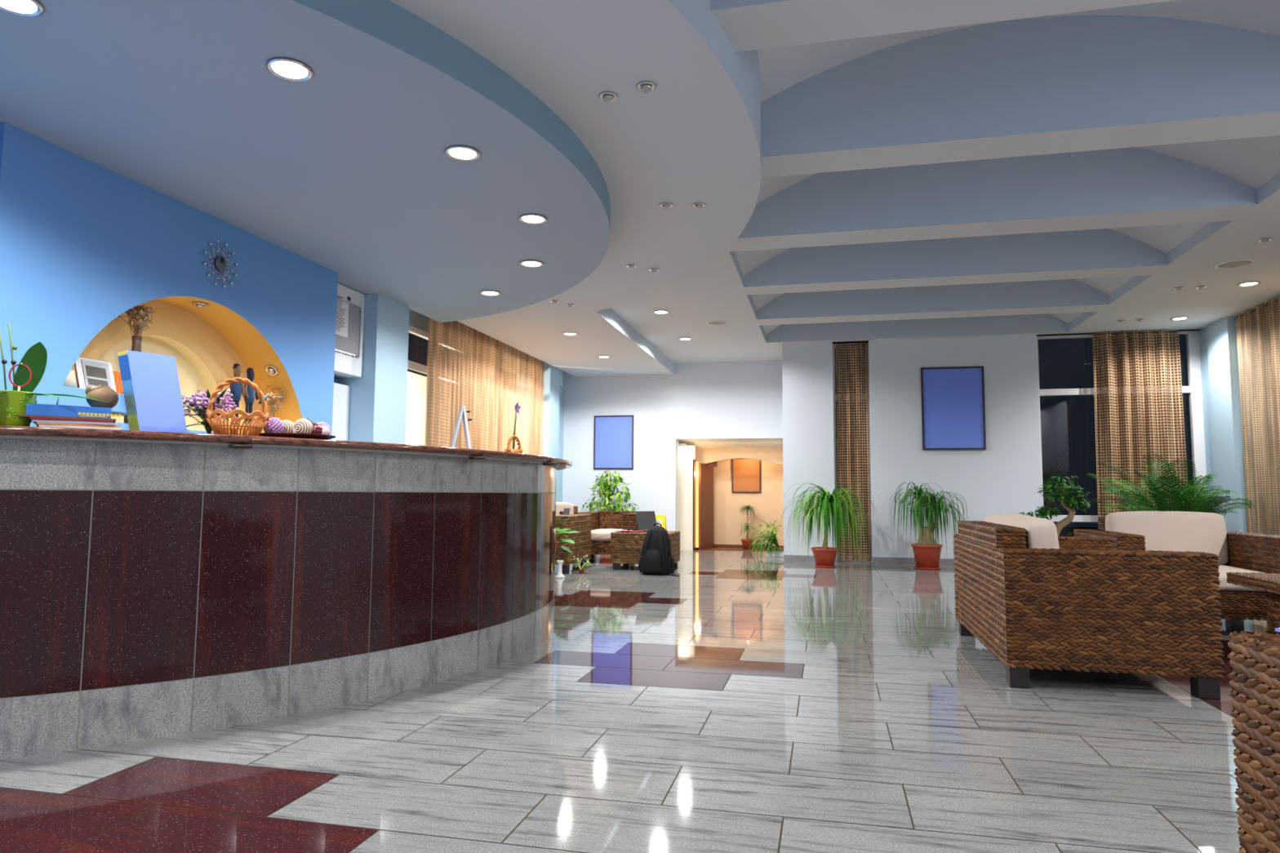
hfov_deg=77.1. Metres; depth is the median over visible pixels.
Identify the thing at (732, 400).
wall
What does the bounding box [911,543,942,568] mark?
pot
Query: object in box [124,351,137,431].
booklet
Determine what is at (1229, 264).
grille
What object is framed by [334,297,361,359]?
pinboard
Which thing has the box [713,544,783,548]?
baseboard
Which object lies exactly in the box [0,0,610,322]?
ceiling
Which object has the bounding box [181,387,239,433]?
bunch
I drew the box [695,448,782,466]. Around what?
beam
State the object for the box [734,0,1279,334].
vault
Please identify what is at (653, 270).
recessed light
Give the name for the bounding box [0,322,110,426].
orchid pot
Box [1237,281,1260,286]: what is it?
recessed light
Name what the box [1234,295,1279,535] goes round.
curtain
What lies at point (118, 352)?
booklet
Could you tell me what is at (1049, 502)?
yucca
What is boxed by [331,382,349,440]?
tall cabinet
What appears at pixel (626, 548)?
coffee table
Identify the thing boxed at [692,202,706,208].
recessed light
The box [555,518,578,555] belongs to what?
philodendron
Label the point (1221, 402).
wall
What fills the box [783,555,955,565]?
baseboard
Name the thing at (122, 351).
booklet
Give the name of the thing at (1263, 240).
recessed light
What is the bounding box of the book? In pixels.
[26,403,121,418]
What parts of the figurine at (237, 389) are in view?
arm, arm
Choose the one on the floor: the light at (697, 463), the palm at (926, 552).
the palm at (926, 552)
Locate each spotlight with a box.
[191,302,208,307]
[264,364,277,376]
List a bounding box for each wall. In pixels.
[0,121,337,439]
[333,293,564,502]
[404,371,426,445]
[562,360,782,531]
[676,438,838,550]
[782,328,1201,563]
[1199,315,1248,532]
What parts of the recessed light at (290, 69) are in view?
lamp glass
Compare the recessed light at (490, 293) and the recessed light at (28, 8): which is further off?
the recessed light at (490, 293)
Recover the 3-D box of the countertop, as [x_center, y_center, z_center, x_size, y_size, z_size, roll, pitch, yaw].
[-1.534,0.198,5.213,1.685,0.034,5.412,-1,-5,20]
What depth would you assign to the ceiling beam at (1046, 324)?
12.08 m
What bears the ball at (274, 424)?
on the woven tray
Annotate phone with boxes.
[563,508,569,515]
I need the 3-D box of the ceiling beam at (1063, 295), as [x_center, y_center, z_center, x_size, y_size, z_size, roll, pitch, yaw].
[3.746,-1.870,10.660,4.330,0.810,0.400,-1,-5,13]
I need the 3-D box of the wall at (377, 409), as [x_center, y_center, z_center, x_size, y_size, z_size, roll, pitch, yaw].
[-2.296,0.267,11.185,0.790,3.360,8.093,-1,-5,12]
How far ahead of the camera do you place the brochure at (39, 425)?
3.31 m
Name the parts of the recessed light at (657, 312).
lamp glass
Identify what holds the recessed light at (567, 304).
in the ceiling at (686, 141)
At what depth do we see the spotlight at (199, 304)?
5.80 m
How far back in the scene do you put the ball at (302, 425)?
3.87 m
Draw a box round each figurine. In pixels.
[229,363,244,434]
[244,368,268,435]
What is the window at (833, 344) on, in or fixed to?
in the wall at (1005, 477)
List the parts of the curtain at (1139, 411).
rail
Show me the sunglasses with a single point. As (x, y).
(628, 528)
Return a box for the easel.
[450,405,471,448]
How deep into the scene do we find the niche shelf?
4.73 m
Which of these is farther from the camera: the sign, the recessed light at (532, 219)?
the sign
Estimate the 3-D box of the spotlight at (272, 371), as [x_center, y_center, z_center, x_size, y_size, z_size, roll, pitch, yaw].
[-3.013,-0.456,6.559,0.109,0.081,0.076,-1,-5,18]
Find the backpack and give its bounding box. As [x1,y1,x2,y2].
[638,522,679,576]
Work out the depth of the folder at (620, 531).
10.88 m
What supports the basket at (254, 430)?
on the countertop
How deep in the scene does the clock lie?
5.82 m
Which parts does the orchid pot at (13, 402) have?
flower stem, pot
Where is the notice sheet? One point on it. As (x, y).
(342, 308)
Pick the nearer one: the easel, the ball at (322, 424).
the ball at (322, 424)
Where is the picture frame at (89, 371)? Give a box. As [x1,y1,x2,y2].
[74,356,116,392]
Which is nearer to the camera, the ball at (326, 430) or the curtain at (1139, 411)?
the ball at (326, 430)
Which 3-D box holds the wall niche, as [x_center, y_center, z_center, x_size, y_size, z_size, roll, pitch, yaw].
[-3.307,-0.413,5.751,0.470,1.000,2.400,-1,-5,13]
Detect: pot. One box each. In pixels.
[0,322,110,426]
[555,541,558,555]
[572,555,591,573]
[810,546,839,566]
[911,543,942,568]
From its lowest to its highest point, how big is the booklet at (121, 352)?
0.352 m
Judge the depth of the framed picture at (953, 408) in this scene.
12.00 m
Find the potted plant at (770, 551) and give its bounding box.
[738,519,783,557]
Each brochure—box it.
[30,417,113,422]
[31,419,115,425]
[36,422,119,427]
[38,424,121,430]
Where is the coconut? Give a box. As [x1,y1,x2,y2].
[84,384,118,408]
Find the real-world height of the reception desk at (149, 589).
1.240 m
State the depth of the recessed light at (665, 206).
6.03 m
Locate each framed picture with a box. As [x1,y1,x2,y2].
[593,414,633,469]
[731,458,760,493]
[920,365,986,449]
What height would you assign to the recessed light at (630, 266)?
0.028 m
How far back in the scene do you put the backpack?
10.19 m
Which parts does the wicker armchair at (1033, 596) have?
leg, backrest, leg, armrest, armrest, leg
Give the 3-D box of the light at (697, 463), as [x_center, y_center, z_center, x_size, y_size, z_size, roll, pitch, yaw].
[1.052,1.438,14.800,0.056,1.570,0.078,-1,-5,13]
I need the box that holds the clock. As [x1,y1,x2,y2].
[203,240,238,287]
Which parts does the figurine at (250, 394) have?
arm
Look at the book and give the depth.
3.31 m
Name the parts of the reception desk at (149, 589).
plinth panel, panel, panel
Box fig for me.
[580,469,639,511]
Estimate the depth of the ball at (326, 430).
3.94 m
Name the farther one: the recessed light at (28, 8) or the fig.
the fig
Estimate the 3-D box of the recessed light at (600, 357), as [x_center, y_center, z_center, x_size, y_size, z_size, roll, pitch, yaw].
[-0.571,-1.108,12.768,0.200,0.014,0.200,-1,-5,13]
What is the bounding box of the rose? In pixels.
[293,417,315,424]
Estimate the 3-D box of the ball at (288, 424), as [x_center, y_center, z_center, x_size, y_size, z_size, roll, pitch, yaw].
[-1.718,0.013,3.896,0.089,0.090,0.089,0,-5,10]
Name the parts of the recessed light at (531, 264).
lamp glass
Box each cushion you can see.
[555,502,573,515]
[591,528,622,541]
[983,514,1059,549]
[1105,511,1228,564]
[1217,564,1266,592]
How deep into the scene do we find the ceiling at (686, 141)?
4.82 m
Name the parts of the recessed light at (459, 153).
lamp glass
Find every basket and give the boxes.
[205,377,269,435]
[504,402,523,453]
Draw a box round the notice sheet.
[335,293,351,337]
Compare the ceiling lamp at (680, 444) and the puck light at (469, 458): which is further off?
the ceiling lamp at (680, 444)
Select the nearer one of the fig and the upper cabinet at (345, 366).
the upper cabinet at (345, 366)
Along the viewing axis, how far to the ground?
33.47 m
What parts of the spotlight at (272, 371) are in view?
bulb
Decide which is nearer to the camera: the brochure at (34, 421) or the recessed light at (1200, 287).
the brochure at (34, 421)
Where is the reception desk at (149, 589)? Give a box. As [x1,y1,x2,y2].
[0,435,565,759]
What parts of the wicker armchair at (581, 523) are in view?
leg, backrest, leg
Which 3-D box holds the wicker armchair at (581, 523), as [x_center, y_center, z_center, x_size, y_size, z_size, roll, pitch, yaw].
[-1.424,1.483,10.956,1.292,0.910,1.063,-1,-5,13]
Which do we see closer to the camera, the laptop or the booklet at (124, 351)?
the booklet at (124, 351)
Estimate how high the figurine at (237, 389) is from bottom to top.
0.560 m
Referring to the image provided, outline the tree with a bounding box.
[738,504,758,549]
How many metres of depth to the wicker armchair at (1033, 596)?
4.27 m
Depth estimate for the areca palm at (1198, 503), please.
9.60 m
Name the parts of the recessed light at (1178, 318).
lamp glass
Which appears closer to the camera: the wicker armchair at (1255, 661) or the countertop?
the wicker armchair at (1255, 661)
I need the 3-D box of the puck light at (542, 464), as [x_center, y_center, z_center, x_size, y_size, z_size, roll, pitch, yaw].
[-0.617,0.258,5.465,0.100,0.012,0.100,-1,-5,13]
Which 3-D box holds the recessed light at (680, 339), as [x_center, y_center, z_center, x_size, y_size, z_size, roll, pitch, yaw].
[0.696,-1.341,12.288,0.200,0.014,0.200,-1,-5,13]
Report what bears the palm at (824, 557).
on the floor
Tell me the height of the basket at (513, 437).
0.379 m
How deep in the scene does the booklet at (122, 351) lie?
3.47 m
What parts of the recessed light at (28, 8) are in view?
lamp glass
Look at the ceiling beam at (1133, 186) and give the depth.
7.00 m
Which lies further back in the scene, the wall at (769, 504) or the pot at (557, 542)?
the wall at (769, 504)
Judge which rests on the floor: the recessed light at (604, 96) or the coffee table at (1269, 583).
the coffee table at (1269, 583)
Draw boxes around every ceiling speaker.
[706,320,728,324]
[1213,258,1255,268]
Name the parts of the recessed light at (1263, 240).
bulb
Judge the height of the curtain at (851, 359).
3.350 m
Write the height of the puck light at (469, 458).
0.012 m
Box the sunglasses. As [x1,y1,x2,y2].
[626,527,636,530]
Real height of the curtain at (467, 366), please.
3.280 m
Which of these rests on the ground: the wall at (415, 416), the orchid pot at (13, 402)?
the wall at (415, 416)
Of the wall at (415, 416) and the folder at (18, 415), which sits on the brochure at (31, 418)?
the folder at (18, 415)
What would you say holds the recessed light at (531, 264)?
in the ceiling at (346, 169)
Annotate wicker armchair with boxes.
[555,502,591,573]
[575,511,639,563]
[952,514,1224,699]
[1073,511,1279,620]
[1226,631,1279,852]
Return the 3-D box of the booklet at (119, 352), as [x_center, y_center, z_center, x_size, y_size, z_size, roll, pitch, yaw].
[-2.174,-0.143,3.564,0.070,0.352,0.239,-3,-6,37]
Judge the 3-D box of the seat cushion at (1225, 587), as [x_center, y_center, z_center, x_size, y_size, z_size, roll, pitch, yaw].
[4.380,1.198,6.430,0.901,0.186,0.957,-1,-5,13]
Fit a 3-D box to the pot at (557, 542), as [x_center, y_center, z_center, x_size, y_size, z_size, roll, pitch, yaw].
[-1.095,1.625,9.802,0.190,0.440,0.190,-1,-5,13]
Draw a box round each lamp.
[62,369,77,387]
[679,443,686,446]
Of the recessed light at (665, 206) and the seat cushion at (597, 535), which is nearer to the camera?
the recessed light at (665, 206)
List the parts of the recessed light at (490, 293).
lamp glass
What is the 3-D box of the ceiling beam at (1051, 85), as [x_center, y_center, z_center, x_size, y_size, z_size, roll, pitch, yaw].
[2.542,-2.308,5.492,4.330,0.810,0.370,-1,-5,13]
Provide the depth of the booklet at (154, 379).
3.51 m
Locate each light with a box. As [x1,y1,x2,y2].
[0,0,44,17]
[227,444,253,448]
[266,57,312,81]
[444,145,479,160]
[468,457,485,459]
[480,290,500,296]
[519,213,546,224]
[520,260,543,267]
[542,463,556,465]
[550,299,559,303]
[563,332,577,335]
[565,303,574,306]
[597,355,610,358]
[598,92,617,102]
[626,264,636,268]
[636,81,656,92]
[648,268,659,272]
[653,310,668,314]
[659,202,672,208]
[679,337,692,340]
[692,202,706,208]
[695,462,698,547]
[1170,316,1188,320]
[1173,287,1184,290]
[1195,285,1206,289]
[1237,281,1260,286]
[1257,237,1271,242]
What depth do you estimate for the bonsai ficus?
8.71 m
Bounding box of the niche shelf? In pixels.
[56,386,127,416]
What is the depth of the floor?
3.20 m
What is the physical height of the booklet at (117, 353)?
0.352 m
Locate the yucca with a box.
[1042,457,1076,522]
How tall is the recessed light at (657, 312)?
0.014 m
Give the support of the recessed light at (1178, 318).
in the ceiling at (717, 291)
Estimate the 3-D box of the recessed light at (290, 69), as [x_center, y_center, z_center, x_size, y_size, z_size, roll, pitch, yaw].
[-1.635,-1.666,3.748,0.200,0.014,0.200,-1,-5,13]
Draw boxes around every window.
[407,324,428,374]
[832,342,871,562]
[1036,330,1207,522]
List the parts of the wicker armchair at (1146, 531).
backrest, armrest, seat, armrest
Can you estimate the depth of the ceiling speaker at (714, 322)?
11.11 m
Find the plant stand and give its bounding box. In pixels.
[555,560,564,578]
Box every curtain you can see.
[424,317,543,455]
[835,342,871,560]
[1092,329,1187,524]
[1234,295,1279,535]
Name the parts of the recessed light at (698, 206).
bulb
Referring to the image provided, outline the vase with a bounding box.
[118,303,155,423]
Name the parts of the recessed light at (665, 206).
bulb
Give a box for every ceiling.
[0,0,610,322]
[389,0,760,377]
[610,189,1279,364]
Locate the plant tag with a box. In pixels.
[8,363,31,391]
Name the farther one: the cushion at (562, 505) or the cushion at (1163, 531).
the cushion at (562, 505)
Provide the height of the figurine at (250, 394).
0.550 m
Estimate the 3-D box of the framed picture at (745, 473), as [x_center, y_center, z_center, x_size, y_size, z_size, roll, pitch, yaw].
[2.052,0.934,15.496,0.555,0.687,0.035,-1,-5,13]
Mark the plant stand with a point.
(559, 575)
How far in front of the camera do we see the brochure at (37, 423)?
3.31 m
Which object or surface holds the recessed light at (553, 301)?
in the ceiling at (686, 141)
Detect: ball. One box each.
[263,417,284,432]
[281,420,293,432]
[292,418,312,433]
[311,423,322,434]
[316,422,330,431]
[321,425,330,435]
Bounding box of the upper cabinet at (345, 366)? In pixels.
[333,283,364,377]
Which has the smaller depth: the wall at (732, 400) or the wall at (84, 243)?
the wall at (84, 243)
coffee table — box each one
[609,530,680,569]
[1226,572,1279,633]
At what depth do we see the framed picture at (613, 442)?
14.80 m
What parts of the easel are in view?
leg panel, leg panel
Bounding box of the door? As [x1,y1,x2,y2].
[693,459,717,551]
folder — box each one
[17,413,115,422]
[620,530,643,532]
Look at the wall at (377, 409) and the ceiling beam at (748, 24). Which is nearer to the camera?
the ceiling beam at (748, 24)
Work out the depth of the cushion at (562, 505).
11.09 m
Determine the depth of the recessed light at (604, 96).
4.38 m
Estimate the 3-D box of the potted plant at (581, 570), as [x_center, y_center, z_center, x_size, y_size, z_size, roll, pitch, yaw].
[-0.759,1.779,10.369,0.282,0.231,0.214,-1,-5,13]
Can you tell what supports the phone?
on the wicker armchair at (581, 523)
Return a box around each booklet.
[117,352,130,430]
[118,351,131,430]
[119,351,133,430]
[120,351,133,430]
[121,351,134,430]
[122,351,136,430]
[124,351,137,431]
[124,351,138,431]
[125,350,186,432]
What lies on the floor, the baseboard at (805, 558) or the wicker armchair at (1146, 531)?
the wicker armchair at (1146, 531)
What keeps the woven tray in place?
on the countertop
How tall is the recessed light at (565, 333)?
0.014 m
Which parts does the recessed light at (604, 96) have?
bulb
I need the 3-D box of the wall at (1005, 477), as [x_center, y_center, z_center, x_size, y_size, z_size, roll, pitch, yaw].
[5.770,0.078,13.949,6.260,4.300,4.300,-1,-5,13]
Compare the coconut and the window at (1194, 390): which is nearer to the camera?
the coconut
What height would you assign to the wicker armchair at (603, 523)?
0.755 m
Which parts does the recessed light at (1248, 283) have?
lamp glass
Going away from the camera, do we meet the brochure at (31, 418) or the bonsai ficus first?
the brochure at (31, 418)
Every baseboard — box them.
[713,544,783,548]
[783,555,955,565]
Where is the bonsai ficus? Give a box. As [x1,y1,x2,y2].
[1019,475,1091,536]
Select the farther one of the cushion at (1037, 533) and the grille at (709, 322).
the grille at (709, 322)
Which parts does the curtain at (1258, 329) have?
rail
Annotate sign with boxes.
[655,515,666,529]
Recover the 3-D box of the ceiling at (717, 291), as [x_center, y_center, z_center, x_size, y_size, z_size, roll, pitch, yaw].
[0.351,-2.015,4.725,12.600,0.170,20.000,-1,-5,13]
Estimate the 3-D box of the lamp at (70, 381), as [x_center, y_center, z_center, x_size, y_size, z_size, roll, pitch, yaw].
[-3.438,-0.280,4.801,0.124,0.115,0.123,-1,-5,13]
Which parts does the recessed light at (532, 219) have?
lamp glass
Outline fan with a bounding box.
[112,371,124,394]
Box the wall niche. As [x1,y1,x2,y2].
[71,296,302,434]
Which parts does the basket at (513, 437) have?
handle, planter, stem, flower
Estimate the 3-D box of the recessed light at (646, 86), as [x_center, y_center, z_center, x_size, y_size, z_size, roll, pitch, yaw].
[0.034,-1.804,4.281,0.104,0.028,0.104,-1,-5,13]
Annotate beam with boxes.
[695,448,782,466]
[711,0,1175,52]
[728,146,1257,251]
[743,228,1166,294]
[756,279,1108,325]
[760,14,1279,177]
[765,313,1068,346]
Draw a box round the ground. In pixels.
[1059,526,1098,536]
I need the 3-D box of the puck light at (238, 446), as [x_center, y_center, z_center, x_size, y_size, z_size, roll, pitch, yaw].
[-1.754,0.089,3.527,0.100,0.012,0.100,-1,-5,13]
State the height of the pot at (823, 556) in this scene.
0.250 m
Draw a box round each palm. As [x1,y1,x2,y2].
[780,482,880,568]
[888,481,968,569]
[1085,453,1255,515]
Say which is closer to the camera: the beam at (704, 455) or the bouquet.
the bouquet
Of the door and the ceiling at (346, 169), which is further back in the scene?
the door
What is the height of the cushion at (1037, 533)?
0.469 m
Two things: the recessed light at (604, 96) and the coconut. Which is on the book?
the coconut
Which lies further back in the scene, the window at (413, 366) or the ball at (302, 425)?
the window at (413, 366)
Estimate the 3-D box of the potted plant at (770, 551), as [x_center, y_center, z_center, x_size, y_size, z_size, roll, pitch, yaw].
[2.076,1.933,13.446,0.729,0.754,0.915,1,-5,-10]
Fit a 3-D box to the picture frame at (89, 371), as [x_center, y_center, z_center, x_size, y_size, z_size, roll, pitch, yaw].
[-3.425,-0.313,5.007,0.142,0.215,0.260,-1,-5,13]
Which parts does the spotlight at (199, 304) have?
bulb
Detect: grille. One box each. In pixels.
[708,321,726,324]
[1217,260,1252,267]
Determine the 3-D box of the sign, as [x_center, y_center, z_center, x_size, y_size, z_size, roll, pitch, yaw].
[0.316,1.813,13.372,0.310,0.675,0.260,-1,-5,13]
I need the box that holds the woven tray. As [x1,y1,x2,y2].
[258,432,335,439]
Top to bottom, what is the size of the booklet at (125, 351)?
0.352 m
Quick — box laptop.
[635,511,666,531]
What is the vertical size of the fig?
1.453 m
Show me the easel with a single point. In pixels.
(462, 415)
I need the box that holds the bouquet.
[265,384,288,417]
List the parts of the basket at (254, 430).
handle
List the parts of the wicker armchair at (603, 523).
armrest, leg, seat, backrest, armrest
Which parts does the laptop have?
lid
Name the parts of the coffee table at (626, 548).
leg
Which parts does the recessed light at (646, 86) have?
bulb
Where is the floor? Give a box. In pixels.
[0,546,1267,852]
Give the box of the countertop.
[0,425,572,468]
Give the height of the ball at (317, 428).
0.073 m
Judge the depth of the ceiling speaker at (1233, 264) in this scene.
8.15 m
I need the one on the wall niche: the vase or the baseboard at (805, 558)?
the vase
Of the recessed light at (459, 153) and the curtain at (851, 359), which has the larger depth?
the curtain at (851, 359)
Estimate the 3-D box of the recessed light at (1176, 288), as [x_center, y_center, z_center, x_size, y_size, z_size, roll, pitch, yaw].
[6.129,-1.562,9.127,0.104,0.028,0.104,-1,-5,13]

